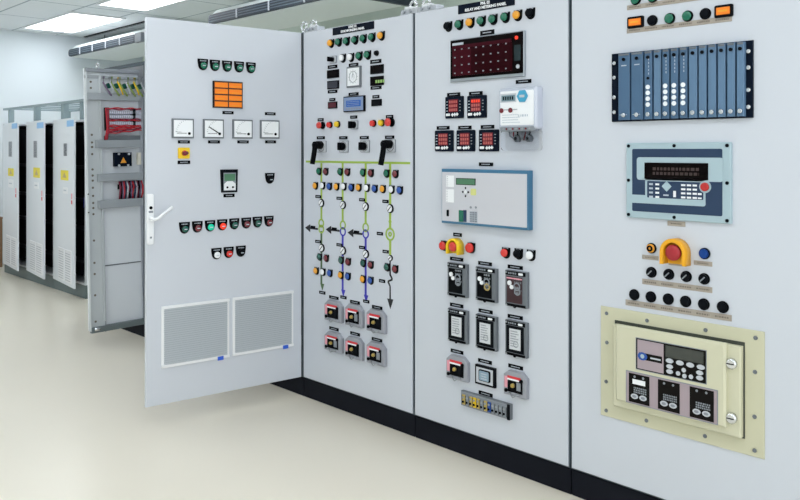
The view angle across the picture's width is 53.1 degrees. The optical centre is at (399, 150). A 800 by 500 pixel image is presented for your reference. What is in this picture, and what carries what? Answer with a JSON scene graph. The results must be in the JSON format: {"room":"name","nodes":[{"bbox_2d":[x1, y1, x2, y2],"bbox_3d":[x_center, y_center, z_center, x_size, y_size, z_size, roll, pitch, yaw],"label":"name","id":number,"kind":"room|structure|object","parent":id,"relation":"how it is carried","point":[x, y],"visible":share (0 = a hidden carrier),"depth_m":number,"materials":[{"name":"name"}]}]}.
{"room":"electrical room","nodes":[
{"label":"electrical room","id":0,"kind":"room"},
{"bbox_2d":[0,29,141,263],"bbox_3d":[-7.116,-0.059,9.400,8.600,3.200,0.120,0,0,-44],"label":"wall","id":1,"kind":"structure","parent":0,"point":[36,68],"depth_m":11.24,"materials":[{"name":"white paint"}]},
{"bbox_2d":[0,0,255,38],"bbox_3d":[-2.220,-1.709,4.245,8.600,0.100,14.100,0,0,-44],"label":"ceiling","id":2,"kind":"structure","parent":0,"point":[14,14],"depth_m":9.58,"materials":[{"name":"paint"}]},
{"bbox_2d":[22,11,125,32],"bbox_3d":[-4.221,-1.649,10.316,0.690,0.020,1.656,0,0,-44],"label":"recessed light","id":3,"kind":"object","parent":2,"relation":"in","point":[71,21],"visible":1,"depth_m":10.24,"materials":[{"name":"white plastic"}]},
{"bbox_2d":[68,29,144,60],"bbox_3d":[-3.637,-1.492,10.774,0.782,0.331,2.320,0,0,-44],"label":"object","id":4,"kind":"object","parent":2,"relation":"hanging from","point":[131,45],"visible":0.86,"depth_m":10.67,"materials":[{"name":"white metal"}]},
{"bbox_2d":[84,21,144,37],"bbox_3d":[-3.832,-1.651,10.851,0.050,0.016,2.100,0,0,-44],"label":"ceiling vent","id":5,"kind":"object","parent":2,"relation":"in","point":[142,22],"visible":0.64,"depth_m":10.85,"materials":[{"name":"black plastic"}]},
{"bbox_2d":[96,0,185,10],"bbox_3d":[-2.776,-1.649,8.751,0.600,0.020,1.200,0,0,-44],"label":"recessed light","id":6,"kind":"object","parent":2,"relation":"in","point":[141,5],"visible":1,"depth_m":8.92,"materials":[{"name":"white plastic"}]},
{"bbox_2d":[208,0,413,29],"bbox_3d":[-0.972,-1.495,7.968,0.782,0.326,2.380,0,0,-44],"label":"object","id":7,"kind":"object","parent":2,"relation":"hanging from","point":[261,14],"visible":0.87,"depth_m":7.86,"materials":[{"name":"white metal"}]},
{"bbox_2d":[208,0,319,23],"bbox_3d":[-1.247,-1.402,7.728,0.052,0.100,2.290,0,0,-44],"label":"grille","id":8,"kind":"object","parent":7,"relation":"attached to","point":[264,7],"depth_m":7.91,"materials":[{"name":"grey metal"}]},
{"bbox_2d":[0,264,583,499],"bbox_3d":[-2.220,1.591,4.245,8.600,0.100,14.100,0,0,-44],"label":"floor","id":9,"kind":"structure","parent":0,"point":[76,423],"depth_m":4.26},
{"bbox_2d":[0,217,2,266],"bbox_3d":[-5.803,1.208,10.316,1.205,0.665,0.320,0,0,-44],"label":"base cabinet","id":10,"kind":"object","parent":9,"relation":"on","point":[1,218],"visible":0.78,"depth_m":10.61,"materials":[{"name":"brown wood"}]},
{"bbox_2d":[3,122,27,279],"bbox_3d":[-4.483,0.599,10.093,0.927,1.885,0.862,0,0,-44],"label":"tall cabinet","id":11,"kind":"object","parent":9,"relation":"on","point":[14,134],"visible":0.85,"depth_m":9.87,"materials":[{"name":"white metal"}]},
{"bbox_2d":[6,235,10,264],"bbox_3d":[-4.820,1.214,9.859,0.008,0.345,0.271,0,0,-37],"label":"vent grille","id":12,"kind":"object","parent":11,"relation":"attached to","point":[8,237],"depth_m":9.84,"materials":[{"name":"white metal"}]},
{"bbox_2d":[11,237,15,266],"bbox_3d":[-4.634,1.214,9.610,0.008,0.345,0.271,0,0,-37],"label":"vent grille","id":13,"kind":"object","parent":11,"relation":"attached to","point":[13,239],"depth_m":9.61,"materials":[{"name":"white metal"}]},
{"bbox_2d":[3,99,83,122],"bbox_3d":[-3.856,-0.437,9.525,0.800,0.215,2.650,0,0,-44],"label":"cable tray","id":14,"kind":"object","parent":11,"relation":"on","point":[67,107],"visible":0.44,"depth_m":9.44,"materials":[{"name":"grey metal"}]},
{"bbox_2d":[26,120,54,288],"bbox_3d":[-3.897,0.599,9.477,0.927,1.885,0.862,0,0,-44],"label":"tall cabinet","id":15,"kind":"object","parent":9,"relation":"on","point":[39,134],"visible":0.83,"depth_m":9.28,"materials":[{"name":"white metal"}]},
{"bbox_2d":[30,240,35,271],"bbox_3d":[-4.239,1.214,9.249,0.008,0.345,0.272,0,0,-37],"label":"vent grille","id":16,"kind":"object","parent":15,"relation":"attached to","point":[32,242],"depth_m":9.24,"materials":[{"name":"white metal"}]},
{"bbox_2d":[36,242,41,274],"bbox_3d":[-4.053,1.214,8.999,0.008,0.345,0.272,0,0,-37],"label":"vent grille","id":17,"kind":"object","parent":15,"relation":"attached to","point":[38,244],"depth_m":9.00,"materials":[{"name":"white metal"}]},
{"bbox_2d":[53,118,87,298],"bbox_3d":[-3.312,0.599,8.861,0.927,1.885,0.862,0,0,-44],"label":"tall cabinet","id":18,"kind":"object","parent":9,"relation":"on","point":[69,191],"visible":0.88,"depth_m":8.59,"materials":[{"name":"white metal"}]},
{"bbox_2d":[58,247,63,280],"bbox_3d":[-3.643,1.214,8.619,0.008,0.345,0.235,0,0,-37],"label":"vent grille","id":19,"kind":"object","parent":18,"relation":"attached to","point":[60,249],"depth_m":8.63,"materials":[{"name":"white metal"}]},
{"bbox_2d":[65,249,70,283],"bbox_3d":[-3.479,1.214,8.398,0.008,0.345,0.235,0,0,-37],"label":"vent grille","id":20,"kind":"object","parent":18,"relation":"attached to","point":[67,251],"depth_m":8.40,"materials":[{"name":"white metal"}]},
{"bbox_2d":[83,61,144,336],"bbox_3d":[-2.349,0.358,7.071,1.296,2.366,1.158,0,0,-44],"label":"tall cabinet","id":21,"kind":"object","parent":9,"relation":"on","point":[114,97],"visible":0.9,"depth_m":6.41,"materials":[{"name":"metal"}]},
{"bbox_2d":[145,17,307,407],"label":"door","id":22,"kind":"structure","parent":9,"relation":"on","point":[224,104],"depth_m":4.68,"materials":[{"name":"paint"}]},
{"bbox_2d":[178,148,189,158],"bbox_3d":[-1.216,0.012,4.529,0.069,0.063,0.030,0,0,-38],"label":"switch","id":23,"kind":"object","parent":22,"relation":"attached to","point":[183,153],"depth_m":4.53,"materials":[{"name":"yellow plastic"}]},
{"bbox_2d":[179,222,189,233],"bbox_3d":[-1.214,0.436,4.534,0.064,0.065,0.024,0,0,-38],"label":"lamp","id":24,"kind":"object","parent":22,"relation":"attached to","point":[184,227],"depth_m":4.53,"materials":[{"name":"green plastic"}]},
{"bbox_2d":[161,298,229,368],"bbox_3d":[-1.162,1.043,4.581,0.410,0.353,0.014,0,0,-38],"label":"vent grille","id":25,"kind":"object","parent":22,"relation":"attached to","point":[195,332],"depth_m":4.58,"materials":[{"name":"white metal"}]},
{"bbox_2d":[192,221,202,232],"bbox_3d":[-1.154,0.435,4.581,0.064,0.065,0.024,0,0,-38],"label":"lamp","id":26,"kind":"object","parent":22,"relation":"attached to","point":[197,226],"depth_m":4.58,"materials":[{"name":"red plastic"}]},
{"bbox_2d":[197,58,207,69],"bbox_3d":[-1.127,-0.498,4.602,0.064,0.065,0.024,0,0,-38],"label":"lamp","id":27,"kind":"object","parent":22,"relation":"attached to","point":[202,63],"depth_m":4.60,"materials":[{"name":"green plastic"}]},
{"bbox_2d":[205,220,214,231],"bbox_3d":[-1.092,0.434,4.629,0.064,0.065,0.024,0,0,-38],"label":"lamp","id":28,"kind":"object","parent":22,"relation":"attached to","point":[209,224],"depth_m":4.62,"materials":[{"name":"green plastic"}]},
{"bbox_2d":[210,60,219,70],"bbox_3d":[-1.068,-0.497,4.647,0.064,0.065,0.024,0,0,-38],"label":"lamp","id":29,"kind":"object","parent":22,"relation":"attached to","point":[214,64],"depth_m":4.64,"materials":[{"name":"green plastic"}]},
{"bbox_2d":[211,248,221,258],"bbox_3d":[-1.060,0.598,4.653,0.064,0.065,0.024,0,0,-38],"label":"lamp","id":30,"kind":"object","parent":22,"relation":"attached to","point":[216,253],"depth_m":4.65,"materials":[{"name":"white plastic"}]},
{"bbox_2d":[217,219,226,229],"bbox_3d":[-1.031,0.432,4.676,0.064,0.065,0.024,0,0,-38],"label":"lamp","id":31,"kind":"object","parent":22,"relation":"attached to","point":[221,223],"depth_m":4.67,"materials":[{"name":"red plastic"}]},
{"bbox_2d":[222,60,231,71],"bbox_3d":[-1.007,-0.498,4.694,0.064,0.065,0.024,0,0,-38],"label":"lamp","id":32,"kind":"object","parent":22,"relation":"attached to","point":[226,64],"depth_m":4.69,"materials":[{"name":"green plastic"}]},
{"bbox_2d":[223,246,233,257],"bbox_3d":[-0.999,0.597,4.700,0.064,0.065,0.024,0,0,-38],"label":"lamp","id":33,"kind":"object","parent":22,"relation":"attached to","point":[228,251],"depth_m":4.70,"materials":[{"name":"red plastic"}]},
{"bbox_2d":[229,218,238,228],"bbox_3d":[-0.971,0.431,4.722,0.064,0.065,0.024,0,0,-38],"label":"lamp","id":34,"kind":"object","parent":22,"relation":"attached to","point":[233,222],"depth_m":4.72,"materials":[{"name":"green plastic"}]},
{"bbox_2d":[234,61,243,72],"bbox_3d":[-0.946,-0.499,4.741,0.064,0.065,0.024,0,0,-38],"label":"lamp","id":35,"kind":"object","parent":22,"relation":"attached to","point":[238,65],"depth_m":4.74,"materials":[{"name":"green plastic"}]},
{"bbox_2d":[236,245,245,256],"bbox_3d":[-0.937,0.596,4.748,0.064,0.065,0.024,0,0,-38],"label":"switch","id":36,"kind":"object","parent":22,"relation":"attached to","point":[240,249],"depth_m":4.74,"materials":[{"name":"black plastic"}]},
{"bbox_2d":[241,217,250,228],"bbox_3d":[-0.909,0.430,4.770,0.064,0.065,0.024,0,0,-38],"label":"lamp","id":37,"kind":"object","parent":22,"relation":"attached to","point":[245,221],"depth_m":4.76,"materials":[{"name":"red plastic"}]},
{"bbox_2d":[246,62,255,72],"bbox_3d":[-0.885,-0.498,4.788,0.064,0.065,0.024,0,0,-38],"label":"lamp","id":38,"kind":"object","parent":22,"relation":"attached to","point":[250,66],"depth_m":4.78,"materials":[{"name":"green plastic"}]},
{"bbox_2d":[252,216,261,227],"bbox_3d":[-0.850,0.428,4.815,0.064,0.065,0.024,0,0,-38],"label":"lamp","id":39,"kind":"object","parent":22,"relation":"attached to","point":[256,220],"depth_m":4.81,"materials":[{"name":"green plastic"}]},
{"bbox_2d":[232,290,293,355],"bbox_3d":[-0.820,1.042,4.845,0.410,0.352,0.014,0,0,-38],"label":"vent grille","id":40,"kind":"object","parent":22,"relation":"attached to","point":[262,320],"depth_m":4.84,"materials":[{"name":"white metal"}]},
{"bbox_2d":[264,216,273,226],"bbox_3d":[-0.789,0.428,4.862,0.064,0.065,0.024,0,0,-38],"label":"lamp","id":41,"kind":"object","parent":22,"relation":"attached to","point":[268,220],"depth_m":4.86,"materials":[{"name":"red plastic"}]},
{"bbox_2d":[265,173,274,183],"bbox_3d":[-0.784,0.167,4.866,0.064,0.065,0.024,0,0,-38],"label":"switch","id":42,"kind":"object","parent":22,"relation":"attached to","point":[269,177],"depth_m":4.86,"materials":[{"name":"black plastic"}]},
{"bbox_2d":[304,0,417,436],"bbox_3d":[-0.004,0.358,4.908,0.875,2.366,0.990,0,0,-44],"label":"tall cabinet","id":43,"kind":"object","parent":9,"relation":"on","point":[359,78],"visible":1,"depth_m":4.61,"materials":[{"name":"metal"}]},
{"bbox_2d":[310,141,326,163],"bbox_3d":[-0.498,0.009,4.846,0.075,0.144,0.091,0,0,-44],"label":"switch","id":44,"kind":"object","parent":43,"relation":"attached to","point":[319,148],"depth_m":4.84,"materials":[{"name":"black plastic"}]},
{"bbox_2d":[319,182,325,189],"bbox_3d":[-0.470,0.210,4.857,0.020,0.049,0.044,0,0,-44],"label":"lamp","id":45,"kind":"object","parent":43,"relation":"attached to","point":[322,185],"depth_m":4.85,"materials":[{"name":"white plastic"}]},
{"bbox_2d":[327,39,333,47],"bbox_3d":[-0.416,-0.645,4.795,0.028,0.053,0.050,0,0,-44],"label":"lamp","id":46,"kind":"object","parent":43,"relation":"attached to","point":[330,42],"depth_m":4.79,"materials":[{"name":"orange plastic"}]},
{"bbox_2d":[327,55,336,63],"bbox_3d":[-0.412,-0.547,4.772,0.052,0.044,0.061,0,0,-44],"label":"switch","id":47,"kind":"object","parent":43,"relation":"attached to","point":[332,59],"depth_m":4.77,"materials":[{"name":"black plastic"}]},
{"bbox_2d":[324,331,343,353],"bbox_3d":[-0.397,1.139,4.764,0.042,0.118,0.159,0,0,-44],"label":"switch","id":48,"kind":"object","parent":43,"relation":"attached to","point":[333,340],"depth_m":4.75,"materials":[{"name":"grey plastic"}]},
{"bbox_2d":[324,299,343,322],"bbox_3d":[-0.397,0.956,4.764,0.042,0.128,0.159,0,0,-44],"label":"switch","id":49,"kind":"object","parent":43,"relation":"attached to","point":[333,308],"depth_m":4.75,"materials":[{"name":"grey plastic"}]},
{"bbox_2d":[333,183,339,190],"bbox_3d":[-0.378,0.213,4.760,0.020,0.049,0.044,0,0,-44],"label":"lamp","id":50,"kind":"object","parent":43,"relation":"attached to","point":[336,186],"depth_m":4.75,"materials":[{"name":"orange plastic"}]},
{"bbox_2d":[334,38,341,46],"bbox_3d":[-0.367,-0.645,4.742,0.028,0.053,0.050,0,0,-44],"label":"lamp","id":51,"kind":"object","parent":43,"relation":"attached to","point":[337,41],"depth_m":4.74,"materials":[{"name":"teal plastic"}]},
{"bbox_2d":[338,54,345,62],"bbox_3d":[-0.341,-0.547,4.715,0.028,0.053,0.050,0,0,-44],"label":"lamp","id":52,"kind":"object","parent":43,"relation":"attached to","point":[341,57],"depth_m":4.71,"materials":[{"name":"white plastic"}]},
{"bbox_2d":[337,140,348,151],"bbox_3d":[-0.344,-0.027,4.701,0.052,0.071,0.083,0,0,-44],"label":"switch","id":53,"kind":"object","parent":43,"relation":"attached to","point":[342,145],"depth_m":4.69,"materials":[{"name":"black plastic"}]},
{"bbox_2d":[341,182,346,190],"bbox_3d":[-0.331,0.209,4.711,0.020,0.049,0.044,0,0,-44],"label":"lamp","id":54,"kind":"object","parent":43,"relation":"attached to","point":[343,184],"depth_m":4.70,"materials":[{"name":"white plastic"}]},
{"bbox_2d":[342,36,349,45],"bbox_3d":[-0.316,-0.643,4.689,0.028,0.053,0.050,0,0,-44],"label":"lamp","id":55,"kind":"object","parent":43,"relation":"attached to","point":[345,39],"depth_m":4.68,"materials":[{"name":"teal plastic"}]},
{"bbox_2d":[345,272,350,280],"bbox_3d":[-0.305,0.735,4.684,0.020,0.049,0.044,0,0,-44],"label":"lamp","id":56,"kind":"object","parent":43,"relation":"attached to","point":[347,274],"depth_m":4.68,"materials":[{"name":"blue plastic"}]},
{"bbox_2d":[345,257,350,265],"bbox_3d":[-0.304,0.649,4.682,0.020,0.049,0.044,0,0,-44],"label":"lamp","id":57,"kind":"object","parent":43,"relation":"attached to","point":[347,259],"depth_m":4.67,"materials":[{"name":"red plastic"}]},
{"bbox_2d":[347,53,353,61],"bbox_3d":[-0.289,-0.545,4.661,0.028,0.053,0.050,0,0,-44],"label":"lamp","id":58,"kind":"object","parent":43,"relation":"on","point":[350,56],"depth_m":4.65,"materials":[{"name":"white plastic"}]},
{"bbox_2d":[348,183,354,191],"bbox_3d":[-0.284,0.213,4.661,0.020,0.049,0.044,0,0,-44],"label":"lamp","id":59,"kind":"object","parent":43,"relation":"attached to","point":[351,186],"depth_m":4.65,"materials":[{"name":"blue plastic"}]},
{"bbox_2d":[348,120,357,128],"bbox_3d":[-0.277,-0.152,4.631,0.052,0.051,0.061,0,0,-44],"label":"switch","id":60,"kind":"object","parent":43,"relation":"attached to","point":[352,124],"depth_m":4.62,"materials":[{"name":"black plastic"}]},
{"bbox_2d":[345,336,364,360],"bbox_3d":[-0.267,1.141,4.627,0.042,0.128,0.150,0,0,-44],"label":"switch","id":61,"kind":"object","parent":43,"relation":"attached to","point":[354,345],"depth_m":4.61,"materials":[{"name":"grey plastic"}]},
{"bbox_2d":[345,303,364,327],"bbox_3d":[-0.267,0.954,4.627,0.042,0.130,0.150,0,0,-44],"label":"switch","id":62,"kind":"object","parent":43,"relation":"attached to","point":[354,312],"depth_m":4.61,"materials":[{"name":"grey plastic"}]},
{"bbox_2d":[351,35,358,44],"bbox_3d":[-0.263,-0.643,4.634,0.028,0.053,0.050,0,0,-44],"label":"lamp","id":63,"kind":"object","parent":43,"relation":"attached to","point":[354,38],"depth_m":4.63,"materials":[{"name":"teal plastic"}]},
{"bbox_2d":[355,183,361,191],"bbox_3d":[-0.239,0.211,4.613,0.020,0.049,0.044,0,0,-44],"label":"lamp","id":64,"kind":"object","parent":43,"relation":"attached to","point":[358,186],"depth_m":4.61,"materials":[{"name":"orange plastic"}]},
{"bbox_2d":[355,51,362,60],"bbox_3d":[-0.238,-0.547,4.606,0.028,0.053,0.050,0,0,-44],"label":"lamp","id":65,"kind":"object","parent":43,"relation":"attached to","point":[358,54],"depth_m":4.60,"materials":[{"name":"teal plastic"}]},
{"bbox_2d":[360,168,365,176],"bbox_3d":[-0.213,0.124,4.587,0.020,0.049,0.044,0,0,-44],"label":"lamp","id":66,"kind":"object","parent":43,"relation":"attached to","point":[362,170],"depth_m":4.58,"materials":[{"name":"green plastic"}]},
{"bbox_2d":[359,34,366,42],"bbox_3d":[-0.212,-0.643,4.580,0.028,0.053,0.050,0,0,-44],"label":"lamp","id":67,"kind":"object","parent":43,"relation":"attached to","point":[362,37],"depth_m":4.57,"materials":[{"name":"teal plastic"}]},
{"bbox_2d":[358,140,369,151],"bbox_3d":[-0.213,-0.027,4.563,0.052,0.071,0.078,0,0,-44],"label":"switch","id":68,"kind":"object","parent":43,"relation":"attached to","point":[363,145],"depth_m":4.55,"materials":[{"name":"black plastic"}]},
{"bbox_2d":[363,184,369,191],"bbox_3d":[-0.190,0.211,4.562,0.020,0.049,0.044,0,0,-44],"label":"lamp","id":69,"kind":"object","parent":43,"relation":"attached to","point":[366,187],"depth_m":4.55,"materials":[{"name":"white plastic"}]},
{"bbox_2d":[363,50,370,59],"bbox_3d":[-0.187,-0.546,4.553,0.028,0.053,0.050,0,0,-44],"label":"lamp","id":70,"kind":"object","parent":43,"relation":"attached to","point":[366,53],"depth_m":4.55,"materials":[{"name":"teal plastic"}]},
{"bbox_2d":[367,276,373,284],"bbox_3d":[-0.167,0.736,4.538,0.020,0.049,0.044,0,0,-44],"label":"lamp","id":71,"kind":"object","parent":43,"relation":"attached to","point":[370,279],"depth_m":4.53,"materials":[{"name":"blue plastic"}]},
{"bbox_2d":[367,260,373,268],"bbox_3d":[-0.167,0.647,4.537,0.020,0.049,0.044,0,0,-44],"label":"lamp","id":72,"kind":"object","parent":43,"relation":"attached to","point":[370,263],"depth_m":4.53,"materials":[{"name":"red plastic"}]},
{"bbox_2d":[367,169,373,176],"bbox_3d":[-0.166,0.126,4.537,0.020,0.049,0.044,0,0,-44],"label":"lamp","id":73,"kind":"object","parent":43,"relation":"attached to","point":[370,172],"depth_m":4.53,"materials":[{"name":"red plastic"}]},
{"bbox_2d":[368,32,375,41],"bbox_3d":[-0.161,-0.643,4.526,0.028,0.053,0.050,0,0,-44],"label":"lamp","id":74,"kind":"object","parent":43,"relation":"attached to","point":[371,35],"depth_m":4.52,"materials":[{"name":"teal plastic"}]},
{"bbox_2d":[371,184,377,192],"bbox_3d":[-0.143,0.213,4.513,0.020,0.049,0.044,0,0,-44],"label":"lamp","id":75,"kind":"object","parent":43,"relation":"attached to","point":[374,187],"depth_m":4.51,"materials":[{"name":"blue plastic"}]},
{"bbox_2d":[367,341,386,366],"bbox_3d":[-0.135,1.139,4.489,0.042,0.128,0.151,0,0,-44],"label":"switch","id":76,"kind":"object","parent":43,"relation":"attached to","point":[376,350],"depth_m":4.47,"materials":[{"name":"grey plastic"}]},
{"bbox_2d":[367,308,386,333],"bbox_3d":[-0.135,0.956,4.489,0.042,0.130,0.151,0,0,-44],"label":"switch","id":77,"kind":"object","parent":43,"relation":"attached to","point":[376,317],"depth_m":4.47,"materials":[{"name":"grey plastic"}]},
{"bbox_2d":[377,31,384,40],"bbox_3d":[-0.108,-0.643,4.470,0.028,0.053,0.050,0,0,-44],"label":"lamp","id":78,"kind":"object","parent":43,"relation":"attached to","point":[380,34],"depth_m":4.46,"materials":[{"name":"orange plastic"}]},
{"bbox_2d":[379,185,385,192],"bbox_3d":[-0.096,0.212,4.464,0.020,0.049,0.044,0,0,-44],"label":"lamp","id":79,"kind":"object","parent":43,"relation":"attached to","point":[382,188],"depth_m":4.45,"materials":[{"name":"orange plastic"}]},
{"bbox_2d":[383,169,389,177],"bbox_3d":[-0.075,0.125,4.441,0.020,0.049,0.044,0,0,-44],"label":"lamp","id":80,"kind":"object","parent":43,"relation":"attached to","point":[386,172],"depth_m":4.43,"materials":[{"name":"green plastic"}]},
{"bbox_2d":[384,263,389,271],"bbox_3d":[-0.072,0.645,4.439,0.020,0.049,0.044,0,0,-44],"label":"lamp","id":81,"kind":"object","parent":43,"relation":"attached to","point":[386,265],"depth_m":4.43,"materials":[{"name":"green plastic"}]},
{"bbox_2d":[378,139,395,164],"bbox_3d":[-0.073,0.008,4.399,0.075,0.144,0.078,0,0,-44],"label":"switch","id":82,"kind":"object","parent":43,"relation":"attached to","point":[387,156],"depth_m":4.40,"materials":[{"name":"black plastic"}]},
{"bbox_2d":[388,185,394,193],"bbox_3d":[-0.047,0.213,4.412,0.020,0.049,0.044,0,0,-44],"label":"lamp","id":83,"kind":"object","parent":43,"relation":"attached to","point":[391,188],"depth_m":4.41,"materials":[{"name":"white plastic"}]},
{"bbox_2d":[392,265,398,273],"bbox_3d":[-0.027,0.649,4.390,0.020,0.049,0.044,0,0,-44],"label":"lamp","id":84,"kind":"object","parent":43,"relation":"attached to","point":[395,268],"depth_m":4.38,"materials":[{"name":"red plastic"}]},
{"bbox_2d":[392,169,398,177],"bbox_3d":[-0.026,0.126,4.389,0.020,0.049,0.044,0,0,-44],"label":"lamp","id":85,"kind":"object","parent":43,"relation":"attached to","point":[395,172],"depth_m":4.38,"materials":[{"name":"red plastic"}]},
{"bbox_2d":[396,186,402,194],"bbox_3d":[-0.002,0.215,4.364,0.020,0.049,0.044,0,0,-44],"label":"lamp","id":86,"kind":"object","parent":43,"relation":"attached to","point":[399,189],"depth_m":4.36,"materials":[{"name":"blue plastic"}]},
{"bbox_2d":[415,0,571,493],"bbox_3d":[0.685,0.358,4.193,0.860,2.366,0.993,0,0,-44],"label":"tall cabinet","id":87,"kind":"object","parent":9,"relation":"on","point":[493,77],"visible":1,"depth_m":3.86,"materials":[{"name":"metal"}]},
{"bbox_2d":[439,240,446,250],"bbox_3d":[0.224,0.489,4.120,0.028,0.054,0.051,0,0,-44],"label":"lamp","id":88,"kind":"object","parent":87,"relation":"attached to","point":[442,243],"depth_m":4.11,"materials":[{"name":"red plastic"}]},
{"bbox_2d":[443,21,451,31],"bbox_3d":[0.244,-0.638,4.100,0.028,0.053,0.050,0,0,-44],"label":"lamp","id":89,"kind":"object","parent":87,"relation":"attached to","point":[447,25],"depth_m":4.09,"materials":[{"name":"black plastic"}]},
{"bbox_2d":[446,354,469,382],"bbox_3d":[0.289,1.098,4.042,0.042,0.125,0.143,0,0,-44],"label":"switch","id":90,"kind":"object","parent":87,"relation":"attached to","point":[457,365],"depth_m":4.03,"materials":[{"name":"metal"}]},
{"bbox_2d":[454,19,463,29],"bbox_3d":[0.296,-0.638,4.045,0.028,0.053,0.050,0,0,-44],"label":"lamp","id":91,"kind":"object","parent":87,"relation":"attached to","point":[458,23],"depth_m":4.04,"materials":[{"name":"teal plastic"}]},
{"bbox_2d":[465,242,474,252],"bbox_3d":[0.351,0.483,3.987,0.028,0.056,0.055,0,0,-44],"label":"lamp","id":92,"kind":"object","parent":87,"relation":"attached to","point":[469,246],"depth_m":3.98,"materials":[{"name":"red plastic"}]},
{"bbox_2d":[465,17,474,27],"bbox_3d":[0.348,-0.640,3.990,0.028,0.053,0.050,0,0,-44],"label":"lamp","id":93,"kind":"object","parent":87,"relation":"attached to","point":[469,21],"depth_m":3.98,"materials":[{"name":"orange plastic"}]},
{"bbox_2d":[476,15,485,26],"bbox_3d":[0.398,-0.639,3.937,0.028,0.053,0.050,0,0,-44],"label":"lamp","id":94,"kind":"object","parent":87,"relation":"attached to","point":[480,19],"depth_m":3.93,"materials":[{"name":"teal plastic"}]},
{"bbox_2d":[488,14,497,24],"bbox_3d":[0.449,-0.639,3.883,0.028,0.053,0.050,0,0,-44],"label":"lamp","id":95,"kind":"object","parent":87,"relation":"attached to","point":[492,18],"depth_m":3.88,"materials":[{"name":"teal plastic"}]},
{"bbox_2d":[500,247,509,258],"bbox_3d":[0.502,0.489,3.827,0.028,0.053,0.050,0,0,-44],"label":"lamp","id":96,"kind":"object","parent":87,"relation":"attached to","point":[504,251],"depth_m":3.82,"materials":[{"name":"red plastic"}]},
{"bbox_2d":[500,11,509,22],"bbox_3d":[0.501,-0.640,3.829,0.028,0.053,0.050,0,0,-44],"label":"lamp","id":97,"kind":"object","parent":87,"relation":"attached to","point":[504,15],"depth_m":3.82,"materials":[{"name":"teal plastic"}]},
{"bbox_2d":[504,369,528,399],"bbox_3d":[0.544,1.102,3.773,0.042,0.122,0.136,0,0,-44],"label":"switch","id":98,"kind":"object","parent":87,"relation":"attached to","point":[516,381],"depth_m":3.76,"materials":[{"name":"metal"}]},
{"bbox_2d":[512,9,521,20],"bbox_3d":[0.552,-0.640,3.775,0.028,0.053,0.050,0,0,-44],"label":"lamp","id":99,"kind":"object","parent":87,"relation":"attached to","point":[516,13],"depth_m":3.77,"materials":[{"name":"orange plastic"}]},
{"bbox_2d":[513,248,522,259],"bbox_3d":[0.555,0.487,3.772,0.028,0.053,0.050,0,0,-44],"label":"lamp","id":100,"kind":"object","parent":87,"relation":"attached to","point":[517,252],"depth_m":3.77,"materials":[{"name":"black plastic"}]},
{"bbox_2d":[525,7,534,18],"bbox_3d":[0.604,-0.640,3.721,0.028,0.053,0.050,0,0,-44],"label":"lamp","id":101,"kind":"object","parent":87,"relation":"attached to","point":[529,11],"depth_m":3.71,"materials":[{"name":"black plastic"}]},
{"bbox_2d":[525,249,535,260],"bbox_3d":[0.605,0.487,3.719,0.028,0.053,0.050,0,0,-44],"label":"lamp","id":102,"kind":"object","parent":87,"relation":"attached to","point":[530,254],"depth_m":3.71,"materials":[{"name":"white plastic"}]},
{"bbox_2d":[571,0,799,499],"bbox_3d":[1.378,0.358,3.464,0.859,2.366,1.006,0,0,-44],"label":"tall cabinet","id":103,"kind":"object","parent":9,"relation":"on","point":[685,114],"visible":1,"depth_m":3.16,"materials":[{"name":"metal"}]},
{"bbox_2d":[630,0,640,4],"bbox_3d":[0.981,-0.630,3.331,0.018,0.045,0.045,0,0,-44],"label":"lamp","id":104,"kind":"object","parent":103,"relation":"attached to","point":[632,2],"depth_m":3.33,"materials":[{"name":"teal plastic"}]},
{"bbox_2d":[647,15,657,25],"bbox_3d":[1.033,-0.535,3.276,0.018,0.045,0.045,0,0,-44],"label":"button","id":105,"kind":"object","parent":103,"relation":"attached to","point":[652,20],"depth_m":3.27,"materials":[{"name":"black plastic"}]},
{"bbox_2d":[664,13,674,23],"bbox_3d":[1.086,-0.534,3.221,0.018,0.045,0.045,0,0,-44],"label":"lamp","id":106,"kind":"object","parent":103,"relation":"attached to","point":[669,18],"depth_m":3.21,"materials":[{"name":"teal plastic"}]},
{"bbox_2d":[682,10,692,21],"bbox_3d":[1.138,-0.534,3.166,0.018,0.045,0.045,0,0,-44],"label":"lamp","id":107,"kind":"object","parent":103,"relation":"attached to","point":[687,15],"depth_m":3.16,"materials":[{"name":"teal plastic"}]},
{"bbox_2d":[699,8,710,18],"bbox_3d":[1.188,-0.535,3.113,0.018,0.045,0.045,0,0,-44],"label":"button","id":108,"kind":"object","parent":103,"relation":"attached to","point":[704,13],"depth_m":3.11,"materials":[{"name":"black plastic"}]},
{"bbox_2d":[142,0,484,60],"bbox_3d":[0.900,-0.059,7.291,0.120,3.200,14.220,0,0,-44],"label":"wall","id":109,"kind":"structure","parent":0,"point":[392,12],"depth_m":8.46,"materials":[{"name":"white paint"}]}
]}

